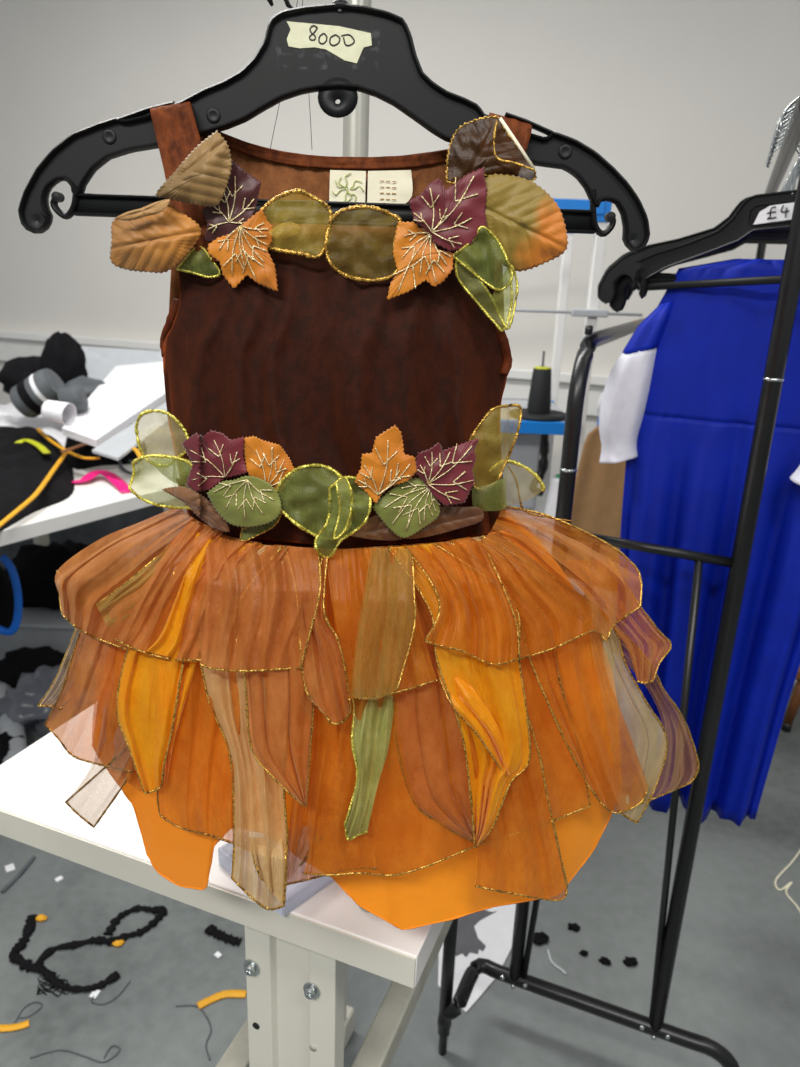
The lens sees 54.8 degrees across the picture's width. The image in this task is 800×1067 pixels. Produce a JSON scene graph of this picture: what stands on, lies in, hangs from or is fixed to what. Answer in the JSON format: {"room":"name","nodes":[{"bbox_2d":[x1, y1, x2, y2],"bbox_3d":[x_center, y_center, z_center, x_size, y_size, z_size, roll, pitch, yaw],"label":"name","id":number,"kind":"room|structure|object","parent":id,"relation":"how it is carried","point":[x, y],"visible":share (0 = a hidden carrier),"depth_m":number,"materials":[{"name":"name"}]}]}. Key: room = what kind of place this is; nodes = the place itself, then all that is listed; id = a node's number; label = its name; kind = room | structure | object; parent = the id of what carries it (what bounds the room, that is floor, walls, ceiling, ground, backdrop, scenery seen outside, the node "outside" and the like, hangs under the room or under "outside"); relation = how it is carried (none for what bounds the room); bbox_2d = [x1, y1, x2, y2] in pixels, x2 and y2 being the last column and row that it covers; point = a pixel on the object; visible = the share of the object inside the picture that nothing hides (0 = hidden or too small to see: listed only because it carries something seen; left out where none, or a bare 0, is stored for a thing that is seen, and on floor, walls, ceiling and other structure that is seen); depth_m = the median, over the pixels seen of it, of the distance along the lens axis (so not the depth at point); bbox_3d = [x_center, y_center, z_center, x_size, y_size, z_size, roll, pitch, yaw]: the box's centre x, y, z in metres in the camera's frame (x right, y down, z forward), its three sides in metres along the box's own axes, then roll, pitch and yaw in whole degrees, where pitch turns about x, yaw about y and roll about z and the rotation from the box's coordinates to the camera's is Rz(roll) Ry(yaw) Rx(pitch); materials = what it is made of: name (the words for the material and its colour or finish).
{"room":"costume sewing workshop","nodes":[
{"label":"costume sewing workshop","id":0,"kind":"room"},
{"bbox_2d":[0,0,799,612],"bbox_3d":[0.586,-1.049,2.905,16.000,3.000,0.200,9,19,20],"label":"wall","id":1,"kind":"structure","parent":0,"point":[686,100],"depth_m":2.83,"materials":[{"name":"paint"}]},
{"bbox_2d":[0,330,608,415],"bbox_3d":[0.521,-0.546,2.946,16.000,0.153,0.050,9,19,20],"label":"trim","id":2,"kind":"structure","parent":1,"relation":"attached to","point":[13,344],"depth_m":3.56,"materials":[{"name":"white laminate"}]},
{"bbox_2d":[0,647,799,1066],"bbox_3d":[-0.033,0.896,1.869,16.000,0.100,12.000,2,18,0],"label":"floor","id":3,"kind":"structure","parent":0,"point":[735,983],"depth_m":1.64,"materials":[{"name":"paint"}]},
{"bbox_2d":[5,863,14,871],"bbox_3d":[-0.944,0.809,1.866,0.019,0.002,0.024,-11,22,-34],"label":"paper scrap","id":4,"kind":"object","parent":3,"relation":"on","point":[10,867],"visible":1,"depth_m":1.86,"materials":[{"name":"white paper"}]},
{"bbox_2d":[0,554,21,635],"bbox_3d":[-1.254,0.179,2.347,0.176,0.309,0.271,-8,20,-28],"label":"hoop","id":5,"kind":"object","parent":3,"relation":"on","point":[10,587],"visible":1,"depth_m":2.30,"materials":[{"name":"blue plastic"}]},
{"bbox_2d":[0,731,23,764],"bbox_3d":[-1.146,0.642,2.203,0.146,0.116,0.170,-8,21,-29],"label":"pouch","id":6,"kind":"object","parent":3,"relation":"on","point":[5,738],"visible":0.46,"depth_m":2.19,"materials":[{"name":"fabric"}]},
{"bbox_2d":[0,681,26,762],"bbox_3d":[-1.161,0.610,2.298,0.082,0.070,0.647,-8,21,-29],"label":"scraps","id":7,"kind":"object","parent":3,"relation":"on","point":[14,729],"visible":0.27,"depth_m":2.28,"materials":[{"name":"fabric"}]},
{"bbox_2d":[0,1019,28,1031],"bbox_3d":[-0.745,0.943,1.474,0.070,0.006,0.022,-1,18,-11],"label":"scrap","id":8,"kind":"object","parent":3,"relation":"on","point":[21,1025],"visible":1,"depth_m":1.47,"materials":[{"name":"fabric"}]},
{"bbox_2d":[0,856,35,892],"bbox_3d":[-0.911,0.815,1.844,0.014,0.009,0.118,5,18,10],"label":"cord offcut","id":9,"kind":"object","parent":3,"relation":"on","point":[32,858],"visible":1,"depth_m":1.84,"materials":[{"name":"grey fabric"}]},
{"bbox_2d":[8,914,41,971],"bbox_3d":[-0.803,0.883,1.647,0.062,0.011,0.172,-7,20,-27],"label":"scrap","id":10,"kind":"object","parent":3,"relation":"on","point":[15,957],"visible":1,"depth_m":1.64,"materials":[{"name":"black fabric"}]},
{"bbox_2d":[13,1001,42,1023],"bbox_3d":[-0.729,0.934,1.506,0.057,0.003,0.030,-15,25,-42],"label":"thread","id":11,"kind":"object","parent":3,"relation":"on","point":[18,1017],"visible":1,"depth_m":1.51,"materials":[{"name":"grey fabric"}]},
{"bbox_2d":[0,665,65,737],"bbox_3d":[-1.124,0.527,2.435,0.282,0.201,0.260,9,19,19],"label":"bag","id":12,"kind":"object","parent":3,"relation":"on","point":[20,703],"visible":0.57,"depth_m":2.36,"materials":[{"name":"grey"}]},
{"bbox_2d":[0,646,69,687],"bbox_3d":[-1.258,0.472,2.649,0.406,0.166,0.233,2,18,0],"label":"sack","id":13,"kind":"object","parent":3,"relation":"on","point":[24,659],"visible":0.42,"depth_m":2.58,"materials":[{"name":"fabric"}]},
{"bbox_2d":[0,606,78,659],"bbox_3d":[-1.412,0.339,2.985,0.830,0.173,0.430,2,18,0],"label":"crate","id":14,"kind":"object","parent":3,"relation":"on","point":[39,626],"visible":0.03,"depth_m":2.79,"materials":[{"name":"grey plastic"}]},
{"bbox_2d":[5,539,88,609],"bbox_3d":[-1.278,0.152,2.899,0.448,0.266,0.278,2,18,0],"label":"sack","id":15,"kind":"object","parent":14,"relation":"on","point":[36,565],"visible":0.51,"depth_m":2.80,"materials":[{"name":"fabric"}]},
{"bbox_2d":[36,914,46,921],"bbox_3d":[-0.802,0.858,1.722,0.029,0.008,0.019,2,18,0],"label":"yellow fluff","id":16,"kind":"object","parent":3,"relation":"on","point":[41,917],"visible":1,"depth_m":1.72,"materials":[{"name":"fabric"}]},
{"bbox_2d":[37,975,68,996],"bbox_3d":[-0.703,0.916,1.563,0.078,0.002,0.052,2,18,0],"label":"thread tangle","id":17,"kind":"object","parent":3,"relation":"on","point":[43,983],"visible":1,"depth_m":1.55,"materials":[{"name":"black fabric"}]},
{"bbox_2d":[55,876,62,881],"bbox_3d":[-0.813,0.823,1.838,0.016,0.002,0.013,-15,25,-42],"label":"paper scrap","id":18,"kind":"object","parent":3,"relation":"on","point":[59,878],"visible":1,"depth_m":1.84,"materials":[{"name":"white paper"}]},
{"bbox_2d":[30,1045,120,1062],"bbox_3d":[-0.601,0.963,1.431,0.160,0.003,0.035,2,18,0],"label":"thread","id":19,"kind":"object","parent":3,"relation":"on","point":[76,1053],"visible":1,"depth_m":1.43,"materials":[{"name":"grey fabric"}]},
{"bbox_2d":[0,448,165,569],"bbox_3d":[-1.583,-0.092,3.535,1.000,0.640,0.024,2,18,0],"label":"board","id":20,"kind":"object","parent":3,"relation":"on","point":[88,533],"visible":0.11,"depth_m":3.55,"materials":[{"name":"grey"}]},
{"bbox_2d":[0,446,177,546],"bbox_3d":[-1.443,0.270,2.179,1.150,0.800,1.750,13,21,30],"label":"table","id":21,"kind":"object","parent":3,"relation":"on","point":[97,498],"visible":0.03,"depth_m":2.09,"materials":[{"name":"white laminate"}]},
{"bbox_2d":[0,403,66,446],"bbox_3d":[-1.475,-0.447,2.982,0.414,0.064,0.952,-8,20,-27],"label":"sheet","id":22,"kind":"object","parent":21,"relation":"on","point":[9,415],"visible":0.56,"depth_m":2.83,"materials":[{"name":"fabric"}]},
{"bbox_2d":[0,331,87,393],"bbox_3d":[-1.251,-0.586,2.717,0.314,0.257,0.210,2,18,0],"label":"bag","id":23,"kind":"object","parent":21,"relation":"on","point":[62,354],"visible":0.59,"depth_m":2.65,"materials":[{"name":"fabric"}]},
{"bbox_2d":[0,426,99,531],"bbox_3d":[-1.117,-0.212,2.295,0.400,0.066,1.468,-7,20,-27],"label":"garment","id":24,"kind":"object","parent":21,"relation":"on","point":[35,476],"visible":0.96,"depth_m":2.15,"materials":[{"name":"fabric"}]},
{"bbox_2d":[9,368,65,417],"bbox_3d":[-1.146,-0.445,2.445,0.167,0.156,0.113,2,18,0],"label":"roll","id":25,"kind":"object","parent":24,"relation":"on","point":[28,396],"visible":0.84,"depth_m":2.40,"materials":[{"name":"fabric"}]},
{"bbox_2d":[41,400,76,425],"bbox_3d":[-0.975,-0.345,2.204,0.077,0.070,0.066,7,19,14],"label":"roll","id":26,"kind":"object","parent":24,"relation":"on","point":[64,413],"visible":1,"depth_m":2.19,"materials":[{"name":"white paper"}]},
{"bbox_2d":[72,470,130,492],"bbox_3d":[-0.826,-0.150,2.206,0.219,0.022,0.119,10,19,22],"label":"ribbon","id":27,"kind":"object","parent":21,"relation":"on","point":[121,485],"visible":0.91,"depth_m":2.21,"materials":[{"name":"pink fabric"}]},
{"bbox_2d":[60,423,146,469],"bbox_3d":[-0.960,-0.305,2.519,0.267,0.116,0.924,-5,19,-21],"label":"straps","id":28,"kind":"object","parent":21,"relation":"on","point":[80,448],"visible":0.22,"depth_m":2.42,"materials":[{"name":"black fabric"}]},
{"bbox_2d":[65,375,104,398],"bbox_3d":[-1.078,-0.497,2.663,0.159,0.092,0.135,2,18,0],"label":"bundle","id":29,"kind":"object","parent":28,"relation":"on","point":[89,385],"visible":0.43,"depth_m":2.63,"materials":[{"name":"fabric"}]},
{"bbox_2d":[62,361,165,446],"bbox_3d":[-0.900,-0.442,2.522,0.283,0.191,0.650,2,18,0],"label":"paper stack","id":30,"kind":"object","parent":28,"relation":"on","point":[127,391],"visible":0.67,"depth_m":2.50,"materials":[{"name":"white paper"}]},
{"bbox_2d":[57,385,87,411],"bbox_3d":[-1.020,-0.418,2.407,0.083,0.090,0.080,-1,18,-11],"label":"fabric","id":31,"kind":"object","parent":30,"relation":"on","point":[76,395],"visible":0.8,"depth_m":2.38,"materials":[{"name":"fabric"}]},
{"bbox_2d":[92,402,168,460],"bbox_3d":[-0.787,-0.339,2.385,0.094,0.123,0.478,6,18,11],"label":"paper sheet","id":32,"kind":"object","parent":28,"relation":"on","point":[122,443],"visible":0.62,"depth_m":2.30,"materials":[{"name":"white paper"}]},
{"bbox_2d":[82,346,162,380],"bbox_3d":[-1.018,-0.607,2.891,0.394,0.162,0.150,2,18,0],"label":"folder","id":33,"kind":"object","parent":21,"relation":"on","point":[100,361],"visible":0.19,"depth_m":2.90,"materials":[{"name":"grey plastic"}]},
{"bbox_2d":[118,459,141,474],"bbox_3d":[-0.857,-0.217,2.415,0.056,0.008,0.277,-8,21,-28],"label":"cable tie","id":34,"kind":"object","parent":21,"relation":"on","point":[120,464],"visible":0.61,"depth_m":2.34,"materials":[{"name":"grey plastic"}]},
{"bbox_2d":[89,990,100,998],"bbox_3d":[-0.613,0.924,1.549,0.014,0.002,0.018,7,19,13],"label":"paper tag","id":35,"kind":"object","parent":3,"relation":"on","point":[95,993],"visible":1,"depth_m":1.55,"materials":[{"name":"white paper"}]},
{"bbox_2d":[33,904,167,992],"bbox_3d":[-0.620,0.889,1.649,0.283,0.011,0.170,-13,23,-39],"label":"scrap","id":36,"kind":"object","parent":3,"relation":"on","point":[49,975],"visible":1,"depth_m":1.66,"materials":[{"name":"black fabric"}]},
{"bbox_2d":[91,981,129,1004],"bbox_3d":[-0.578,0.926,1.548,0.079,0.003,0.031,-9,21,-31],"label":"thread","id":37,"kind":"object","parent":3,"relation":"on","point":[129,981],"visible":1,"depth_m":1.53,"materials":[{"name":"grey fabric"}]},
{"bbox_2d":[112,940,124,946],"bbox_3d":[-0.608,0.883,1.665,0.027,0.009,0.019,2,18,0],"label":"yellow fluff","id":38,"kind":"object","parent":3,"relation":"on","point":[117,943],"visible":1,"depth_m":1.66,"materials":[{"name":"fabric"}]},
{"bbox_2d":[176,1004,211,1060],"bbox_3d":[-0.384,0.952,1.489,0.039,0.003,0.145,-13,23,-38],"label":"thread","id":39,"kind":"object","parent":3,"relation":"on","point":[201,1009],"visible":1,"depth_m":1.50,"materials":[{"name":"grey fabric"}]},
{"bbox_2d":[214,951,221,957],"bbox_3d":[-0.389,0.900,1.648,0.014,0.002,0.011,15,22,35],"label":"paper scrap","id":40,"kind":"object","parent":3,"relation":"on","point":[217,954],"visible":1,"depth_m":1.65,"materials":[{"name":"white paper"}]},
{"bbox_2d":[196,989,246,1008],"bbox_3d":[-0.358,0.932,1.550,0.100,0.006,0.030,-4,19,-18],"label":"scrap","id":41,"kind":"object","parent":3,"relation":"on","point":[206,1001],"visible":1,"depth_m":1.55,"materials":[{"name":"fabric"}]},
{"bbox_2d":[204,924,241,945],"bbox_3d":[-0.388,0.883,1.692,0.090,0.011,0.031,11,20,25],"label":"scrap","id":42,"kind":"object","parent":3,"relation":"on","point":[212,930],"visible":1,"depth_m":1.69,"materials":[{"name":"black fabric"}]},
{"bbox_2d":[0,732,452,1066],"bbox_3d":[-0.154,0.645,1.155,0.564,0.810,0.562,9,19,20],"label":"work table","id":43,"kind":"object","parent":3,"relation":"on","point":[298,954],"visible":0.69,"depth_m":0.81,"materials":[{"name":"white laminate"}]},
{"bbox_2d":[218,848,231,872],"bbox_3d":[-0.106,0.326,0.795,0.104,0.020,0.122,17,23,39],"label":"paper scrap","id":44,"kind":"object","parent":43,"relation":"on","point":[224,859],"visible":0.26,"depth_m":0.78,"materials":[{"name":"white paper"}]},
{"bbox_2d":[267,0,371,156],"bbox_3d":[-0.065,-0.150,0.648,0.090,1.020,0.228,4,18,6],"label":"stand","id":45,"kind":"object","parent":43,"relation":"on","point":[356,124],"visible":0.18,"depth_m":0.66,"materials":[{"name":"white metal"}]},
{"bbox_2d":[18,0,649,252],"bbox_3d":[-0.044,-0.303,0.533,0.457,0.193,0.012,2,18,0],"label":"clothes hanger","id":46,"kind":"object","parent":45,"relation":"hanging from","point":[339,49],"visible":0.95,"depth_m":0.54,"materials":[{"name":"black plastic"}]},
{"bbox_2d":[332,0,347,6],"bbox_3d":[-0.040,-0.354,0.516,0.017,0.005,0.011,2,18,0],"label":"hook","id":47,"kind":"object","parent":46,"relation":"attached to","point":[336,3],"depth_m":0.51,"materials":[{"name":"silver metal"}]},
{"bbox_2d":[37,102,699,929],"bbox_3d":[-0.012,-0.002,0.628,0.579,0.618,0.254,3,18,2],"label":"dress","id":48,"kind":"object","parent":46,"relation":"hanging from","point":[350,659],"visible":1,"depth_m":0.57,"materials":[{"name":"fabric"}]},
{"bbox_2d":[332,173,363,201],"bbox_3d":[-0.038,-0.255,0.569,0.024,0.021,0.001,2,18,0],"label":"print","id":49,"kind":"object","parent":48,"relation":"attached to","point":[346,187],"depth_m":0.57},
{"bbox_2d":[380,180,395,199],"bbox_3d":[-0.009,-0.253,0.569,0.012,0.013,0.001,2,18,0],"label":"print","id":50,"kind":"object","parent":48,"relation":"on","point":[387,187],"depth_m":0.57},
{"bbox_2d":[438,904,515,1012],"bbox_3d":[0.176,0.899,1.709,0.192,0.004,0.364,2,18,0],"label":"printed sheet","id":51,"kind":"object","parent":3,"relation":"on","point":[488,933],"visible":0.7,"depth_m":1.70,"materials":[{"name":"paper"}]},
{"bbox_2d":[456,910,496,956],"bbox_3d":[0.154,0.890,1.730,0.094,0.001,0.157,8,19,18],"label":"print","id":52,"kind":"object","parent":51,"relation":"on","point":[477,931],"depth_m":1.72},
{"bbox_2d":[533,931,548,945],"bbox_3d":[0.308,0.900,1.716,0.051,0.011,0.040,2,18,0],"label":"scrap","id":53,"kind":"object","parent":3,"relation":"on","point":[540,938],"depth_m":1.71,"materials":[{"name":"black fabric"}]},
{"bbox_2d":[547,949,566,974],"bbox_3d":[0.333,0.923,1.659,0.016,0.005,0.068,-6,20,-24],"label":"thread","id":54,"kind":"object","parent":3,"relation":"on","point":[548,951],"visible":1,"depth_m":1.66,"materials":[{"name":"white fabric"}]},
{"bbox_2d":[500,198,642,538],"bbox_3d":[0.138,-0.115,2.268,0.886,1.586,0.444,2,18,0],"label":"stand","id":55,"kind":"object","parent":3,"relation":"on","point":[591,312],"visible":0.16,"depth_m":1.99,"materials":[{"name":"white metal"}]},
{"bbox_2d":[501,433,548,509],"bbox_3d":[0.310,-0.193,2.168,0.194,0.231,0.131,2,18,0],"label":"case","id":56,"kind":"object","parent":55,"relation":"on","point":[528,448],"visible":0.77,"depth_m":2.11,"materials":[{"name":"grey plastic"}]},
{"bbox_2d":[510,351,565,421],"bbox_3d":[0.372,-0.393,2.034,0.156,0.172,0.156,2,18,0],"label":"thread cone","id":57,"kind":"object","parent":55,"relation":"on","point":[538,408],"visible":0.96,"depth_m":2.02,"materials":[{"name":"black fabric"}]},
{"bbox_2d":[510,408,565,421],"bbox_3d":[0.369,-0.318,2.058,0.156,0.013,0.156,2,18,0],"label":"tray","id":58,"kind":"object","parent":55,"relation":"attached to","point":[529,414],"depth_m":2.02,"materials":[{"name":"plastic"}]},
{"bbox_2d":[545,474,558,519],"bbox_3d":[0.432,-0.102,2.086,0.072,0.117,0.072,2,18,0],"label":"thread cone","id":59,"kind":"object","parent":55,"relation":"on","point":[550,509],"visible":0.27,"depth_m":2.07,"materials":[{"name":"paper"}]},
{"bbox_2d":[596,393,602,426],"bbox_3d":[0.576,-0.298,2.150,0.072,0.230,0.086,11,20,25],"label":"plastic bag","id":60,"kind":"object","parent":55,"relation":"hanging from","point":[601,395],"visible":0.06,"depth_m":2.12,"materials":[{"name":"plastic"}]},
{"bbox_2d":[568,923,579,931],"bbox_3d":[0.395,0.893,1.749,0.029,0.011,0.022,2,18,0],"label":"scrap","id":61,"kind":"object","parent":3,"relation":"on","point":[575,927],"depth_m":1.75,"materials":[{"name":"black fabric"}]},
{"bbox_2d":[579,950,587,956],"bbox_3d":[0.401,0.915,1.683,0.019,0.010,0.016,15,22,35],"label":"scrap","id":62,"kind":"object","parent":3,"relation":"on","point":[584,953],"depth_m":1.68,"materials":[{"name":"black fabric"}]},
{"bbox_2d":[598,956,610,964],"bbox_3d":[0.442,0.922,1.664,0.029,0.011,0.018,8,19,17],"label":"scrap","id":63,"kind":"object","parent":3,"relation":"on","point":[604,960],"depth_m":1.66,"materials":[{"name":"black fabric"}]},
{"bbox_2d":[437,96,799,1066],"bbox_3d":[0.649,0.006,1.886,0.569,1.628,1.760,9,19,20],"label":"rack","id":64,"kind":"object","parent":3,"relation":"on","point":[669,930],"visible":0.55,"depth_m":1.19,"materials":[{"name":"black metal"}]},
{"bbox_2d":[566,320,638,589],"bbox_3d":[0.632,-0.158,1.755,0.512,0.620,0.127,9,19,20],"label":"coat","id":65,"kind":"object","parent":64,"relation":"hanging from","point":[599,487],"visible":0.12,"depth_m":1.82,"materials":[{"name":"fabric"}]},
{"bbox_2d":[597,105,796,295],"bbox_3d":[0.541,-0.453,1.079,0.501,0.269,0.010,10,20,24],"label":"clothes hanger","id":66,"kind":"object","parent":64,"relation":"hanging from","point":[664,245],"visible":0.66,"depth_m":1.15,"materials":[{"name":"black plastic"}]},
{"bbox_2d":[599,259,799,826],"bbox_3d":[0.497,0.044,1.256,0.388,0.926,0.129,12,21,29],"label":"dress","id":67,"kind":"object","parent":66,"relation":"hanging from","point":[680,401],"visible":0.71,"depth_m":1.21,"materials":[{"name":"fabric"}]},
{"bbox_2d":[598,109,799,303],"bbox_3d":[0.553,-0.460,1.106,0.501,0.271,0.010,7,19,15],"label":"clothes hanger","id":68,"kind":"object","parent":64,"relation":"hanging from","point":[606,288],"visible":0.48,"depth_m":1.19,"materials":[{"name":"black plastic"}]},
{"bbox_2d":[609,97,799,311],"bbox_3d":[0.523,-0.430,1.029,0.499,0.283,0.011,17,23,39],"label":"clothes hanger","id":69,"kind":"object","parent":64,"relation":"hanging from","point":[774,210],"visible":0.97,"depth_m":1.09,"materials":[{"name":"black plastic"}]},
{"bbox_2d":[615,115,799,282],"bbox_3d":[0.566,-0.475,1.141,0.501,0.264,0.010,8,19,18],"label":"clothes hanger","id":70,"kind":"object","parent":64,"relation":"hanging from","point":[789,117],"visible":0.1,"depth_m":1.13,"materials":[{"name":"black plastic"}]},
{"bbox_2d":[627,140,799,299],"bbox_3d":[0.643,-0.527,1.318,0.501,0.269,0.010,6,18,12],"label":"clothes hanger","id":71,"kind":"object","parent":64,"relation":"hanging from","point":[630,291],"visible":0.18,"depth_m":1.34,"materials":[{"name":"black plastic"}]},
{"bbox_2d":[627,131,799,293],"bbox_3d":[0.614,-0.504,1.248,0.500,0.271,0.010,6,18,11],"label":"clothes hanger","id":72,"kind":"object","parent":64,"relation":"hanging from","point":[782,134],"visible":0.18,"depth_m":1.26,"materials":[{"name":"black plastic"}]},
{"bbox_2d":[628,136,799,290],"bbox_3d":[0.627,-0.519,1.283,0.501,0.264,0.010,7,19,15],"label":"clothes hanger","id":73,"kind":"object","parent":64,"relation":"hanging from","point":[781,138],"visible":0.02,"depth_m":1.27,"materials":[{"name":"black plastic"}]},
{"bbox_2d":[632,144,799,293],"bbox_3d":[0.657,-0.541,1.353,0.501,0.264,0.010,7,19,16],"label":"clothes hanger","id":74,"kind":"object","parent":64,"relation":"hanging from","point":[779,146],"visible":0.04,"depth_m":1.33,"materials":[{"name":"black plastic"}]},
{"bbox_2d":[637,121,799,289],"bbox_3d":[0.583,-0.484,1.177,0.501,0.269,0.010,6,18,13],"label":"clothes hanger","id":75,"kind":"object","parent":64,"relation":"hanging from","point":[787,123],"visible":0.06,"depth_m":1.18,"materials":[{"name":"black plastic"}]},
{"bbox_2d":[659,126,799,273],"bbox_3d":[0.595,-0.495,1.213,0.501,0.269,0.010,8,19,17],"label":"clothes hanger","id":76,"kind":"object","parent":64,"relation":"hanging from","point":[786,127],"visible":0.04,"depth_m":1.20,"materials":[{"name":"black plastic"}]},
{"bbox_2d":[623,956,637,966],"bbox_3d":[0.498,0.923,1.665,0.035,0.012,0.028,2,18,0],"label":"scrap","id":77,"kind":"object","parent":3,"relation":"on","point":[628,961],"depth_m":1.66,"materials":[{"name":"black fabric"}]},
{"bbox_2d":[774,850,799,911],"bbox_3d":[0.976,0.857,1.934,0.064,0.004,0.256,11,20,25],"label":"thread","id":78,"kind":"object","parent":3,"relation":"on","point":[789,884],"visible":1,"depth_m":1.90},
{"bbox_2d":[781,666,799,732],"bbox_3d":[1.490,0.530,2.619,0.340,0.238,0.340,9,19,20],"label":"wooden stool","id":79,"kind":"object","parent":3,"relation":"on","point":[794,703],"visible":0.3,"depth_m":2.54,"materials":[{"name":"brown wood"}]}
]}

